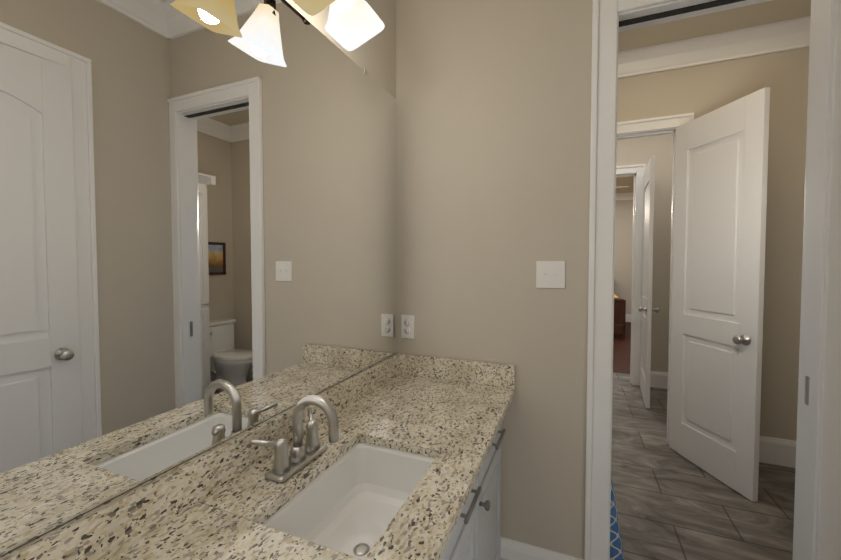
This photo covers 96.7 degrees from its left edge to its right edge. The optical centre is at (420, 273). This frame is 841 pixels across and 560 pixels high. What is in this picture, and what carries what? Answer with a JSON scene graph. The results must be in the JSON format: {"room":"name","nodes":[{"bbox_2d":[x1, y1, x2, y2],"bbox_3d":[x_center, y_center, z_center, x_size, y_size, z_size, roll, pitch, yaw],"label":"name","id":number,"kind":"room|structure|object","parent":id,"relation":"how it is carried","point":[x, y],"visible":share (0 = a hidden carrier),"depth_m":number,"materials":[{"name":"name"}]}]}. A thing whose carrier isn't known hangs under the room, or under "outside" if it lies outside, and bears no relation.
{"room":"bathroom","nodes":[
{"label":"bathroom","id":0,"kind":"room"},
{"bbox_2d":[0,0,395,556],"bbox_3d":[-0.433,-0.118,1.258,0.120,3.030,4.990,1,2,22],"label":"wall","id":1,"kind":"structure","parent":0,"point":[375,56],"depth_m":1.66,"materials":[{"name":"paint"}]},
{"bbox_2d":[0,0,396,555],"bbox_3d":[-0.688,-0.186,0.467,0.008,1.255,2.998,1,2,22],"label":"mirror","id":2,"kind":"object","parent":1,"relation":"attached to","point":[198,226],"visible":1,"depth_m":0.81,"materials":[{"name":"clear glass"}]},
{"bbox_2d":[0,353,399,559],"bbox_3d":[-0.680,0.493,0.487,0.022,0.100,3.000,1,2,22],"label":"backsplash","id":3,"kind":"structure","parent":1,"relation":"attached to","point":[108,529],"depth_m":0.79,"materials":[{"name":"beige stone"}]},
{"bbox_2d":[292,0,384,50],"bbox_3d":[-0.329,-0.849,0.974,0.268,0.271,0.738,1,2,22],"label":"sconce","id":4,"kind":"object","parent":1,"relation":"attached to","point":[351,25],"visible":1,"depth_m":1.17,"materials":[{"name":"white glass"}]},
{"bbox_2d":[396,0,592,558],"bbox_3d":[1.385,-0.119,1.304,3.205,3.030,0.120,1,2,22],"label":"wall","id":5,"kind":"structure","parent":0,"point":[493,98],"depth_m":1.65,"materials":[{"name":"paint"}]},
{"bbox_2d":[401,315,413,338],"bbox_3d":[-0.063,0.263,1.845,0.070,0.115,0.008,1,2,22],"label":"electrical outlet plate","id":6,"kind":"object","parent":5,"relation":"attached to","point":[407,326],"visible":1,"depth_m":1.84,"materials":[{"name":"white plastic"}]},
{"bbox_2d":[400,353,514,388],"bbox_3d":[0.157,0.452,1.751,0.558,0.100,0.022,1,2,22],"label":"backsplash","id":7,"kind":"structure","parent":5,"relation":"attached to","point":[448,369],"depth_m":1.73,"materials":[{"name":"beige stone"}]},
{"bbox_2d":[500,537,583,559],"bbox_3d":[0.519,1.293,1.635,0.358,0.185,0.016,1,2,22],"label":"baseboard","id":8,"kind":"structure","parent":5,"relation":"attached to","point":[511,549],"depth_m":1.64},
{"bbox_2d":[536,261,564,287],"bbox_3d":[0.549,0.005,1.579,0.116,0.115,0.016,1,2,22],"label":"switch plate","id":9,"kind":"object","parent":5,"relation":"attached to","point":[550,274],"visible":1,"depth_m":1.58,"materials":[{"name":"white plastic"}]},
{"bbox_2d":[584,0,840,559],"bbox_3d":[1.086,0.144,1.437,0.812,2.495,0.172,1,2,22],"label":"door frame","id":10,"kind":"structure","parent":5,"relation":"attached to","point":[817,520],"depth_m":1.34,"materials":[{"name":"white wood"}]},
{"bbox_2d":[613,322,630,373],"bbox_3d":[3.437,1.240,7.021,8.000,0.060,4.770,1,2,22],"label":"floor","id":11,"kind":"structure","parent":0,"point":[621,354],"depth_m":5.89,"materials":[{"name":"brown wood"}]},
{"bbox_2d":[613,279,625,338],"bbox_3d":[3.352,0.588,8.236,1.820,1.165,2.260,1,2,22],"label":"bed","id":12,"kind":"object","parent":11,"relation":"on","point":[619,314],"visible":0.12,"depth_m":6.91,"materials":[{"name":"brown wood"}]},
{"bbox_2d":[614,199,632,313],"bbox_3d":[4.093,-0.377,9.214,6.100,3.030,0.120,1,2,22],"label":"wall","id":13,"kind":"structure","parent":0,"point":[623,245],"depth_m":8.85,"materials":[{"name":"paint"}]},
{"bbox_2d":[616,192,632,199],"bbox_3d":[4.048,-1.814,9.056,5.860,0.147,0.119,1,2,22],"label":"crown molding","id":14,"kind":"structure","parent":13,"relation":"attached to","point":[624,196],"depth_m":8.69,"materials":[{"name":"white wood"}]},
{"bbox_2d":[625,314,630,321],"bbox_3d":[4.067,1.047,9.197,5.860,0.185,0.016,1,2,22],"label":"baseboard","id":15,"kind":"structure","parent":13,"relation":"attached to","point":[628,317],"depth_m":8.84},
{"bbox_2d":[616,134,672,371],"bbox_3d":[2.147,-0.224,4.502,6.100,3.030,0.120,1,2,22],"label":"wall","id":16,"kind":"structure","parent":0,"point":[637,151],"depth_m":4.21,"materials":[{"name":"paint"}]},
{"bbox_2d":[616,164,645,385],"bbox_3d":[2.142,0.024,4.512,0.940,2.535,0.172,1,2,22],"label":"door frame","id":17,"kind":"structure","parent":16,"relation":"attached to","point":[636,172],"depth_m":4.30,"materials":[{"name":"white wood"}]},
{"bbox_2d":[639,156,658,408],"bbox_3d":[2.356,0.088,3.938,0.174,2.428,0.744,1,2,22],"label":"door","id":18,"kind":"structure","parent":17,"relation":"attached to","point":[646,309],"depth_m":3.67,"materials":[{"name":"white wood"}]},
{"bbox_2d":[650,371,667,388],"bbox_3d":[3.652,1.221,3.854,2.385,0.185,0.016,1,2,22],"label":"baseboard","id":19,"kind":"structure","parent":16,"relation":"attached to","point":[658,379],"depth_m":4.23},
{"bbox_2d":[611,373,794,559],"bbox_3d":[1.216,1.415,1.644,6.400,0.060,6.870,1,2,22],"label":"floor","id":20,"kind":"structure","parent":0,"point":[671,504],"depth_m":2.24,"materials":[{"name":"grey tile"}]},
{"bbox_2d":[440,393,514,559],"bbox_3d":[-0.424,1.001,0.397,0.576,0.850,3.000,1,2,22],"label":"bathroom vanity","id":21,"kind":"object","parent":20,"relation":"on","point":[476,534],"depth_m":1.34,"materials":[{"name":"white wood"}]},
{"bbox_2d":[112,373,514,559],"bbox_3d":[-0.422,0.561,0.382,0.580,0.030,3.000,1,2,22],"label":"countertop","id":22,"kind":"structure","parent":21,"relation":"on","point":[456,421],"depth_m":0.91,"materials":[{"name":"beige stone"}]},
{"bbox_2d":[248,393,343,484],"bbox_3d":[-0.303,0.427,1.016,0.189,0.198,0.234,1,2,22],"label":"faucet","id":23,"kind":"object","parent":22,"relation":"on","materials":[{"name":"silver metal"}]},
{"bbox_2d":[260,437,435,556],"bbox_3d":[-0.153,0.629,0.961,0.323,0.167,0.480,1,2,22],"label":"sink","id":24,"kind":"object","parent":22,"relation":"in","point":[345,505],"depth_m":1.10,"materials":[{"name":"white ceramic"}]},
{"bbox_2d":[617,47,809,440],"bbox_3d":[2.034,-0.170,2.873,3.205,3.030,0.120,1,2,22],"label":"wall","id":25,"kind":"structure","parent":0,"point":[704,89],"depth_m":2.62,"materials":[{"name":"paint"}]},
{"bbox_2d":[617,113,693,443],"bbox_3d":[1.655,0.072,3.037,0.855,2.535,0.172,1,2,22],"label":"door frame","id":26,"kind":"structure","parent":25,"relation":"attached to","point":[662,125],"depth_m":2.90,"materials":[{"name":"white wood"}]},
{"bbox_2d":[669,87,769,501],"bbox_3d":[1.979,0.135,2.511,0.375,2.428,0.611,1,2,22],"label":"door","id":27,"kind":"structure","parent":26,"relation":"attached to","point":[720,208],"depth_m":2.43,"materials":[{"name":"white wood"}]},
{"bbox_2d":[618,16,810,77],"bbox_3d":[1.933,-1.608,2.739,3.085,0.147,0.119,1,2,22],"label":"crown molding","id":28,"kind":"structure","parent":25,"relation":"attached to","point":[787,35],"depth_m":2.62,"materials":[{"name":"white wood"}]},
{"bbox_2d":[759,436,795,467],"bbox_3d":[2.690,1.263,2.575,1.440,0.185,0.016,1,2,22],"label":"baseboard","id":29,"kind":"structure","parent":25,"relation":"attached to","point":[778,451],"depth_m":2.63,"materials":[{"name":"white wood"}]},
{"bbox_2d":[616,0,810,192],"bbox_3d":[2.126,-1.765,3.746,8.000,0.100,11.640,1,2,22],"label":"ceiling","id":30,"kind":"structure","parent":0,"point":[763,13],"depth_m":2.51,"materials":[{"name":"paint"}]},
{"bbox_3d":[0.940,-0.620,2.391,0.060,0.060,1.576,1,2,22],"label":"curtain rod","id":31,"kind":"object","parent":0,"visible":0},
{"bbox_2d":[610,476,623,559],"bbox_3d":[0.898,0.385,1.955,0.288,1.920,0.640,1,2,22],"label":"shower curtain","id":32,"kind":"object","parent":31,"relation":"hanging from","point":[616,551],"visible":0.06,"depth_m":1.77,"materials":[{"name":"blue fabric"}]}
]}

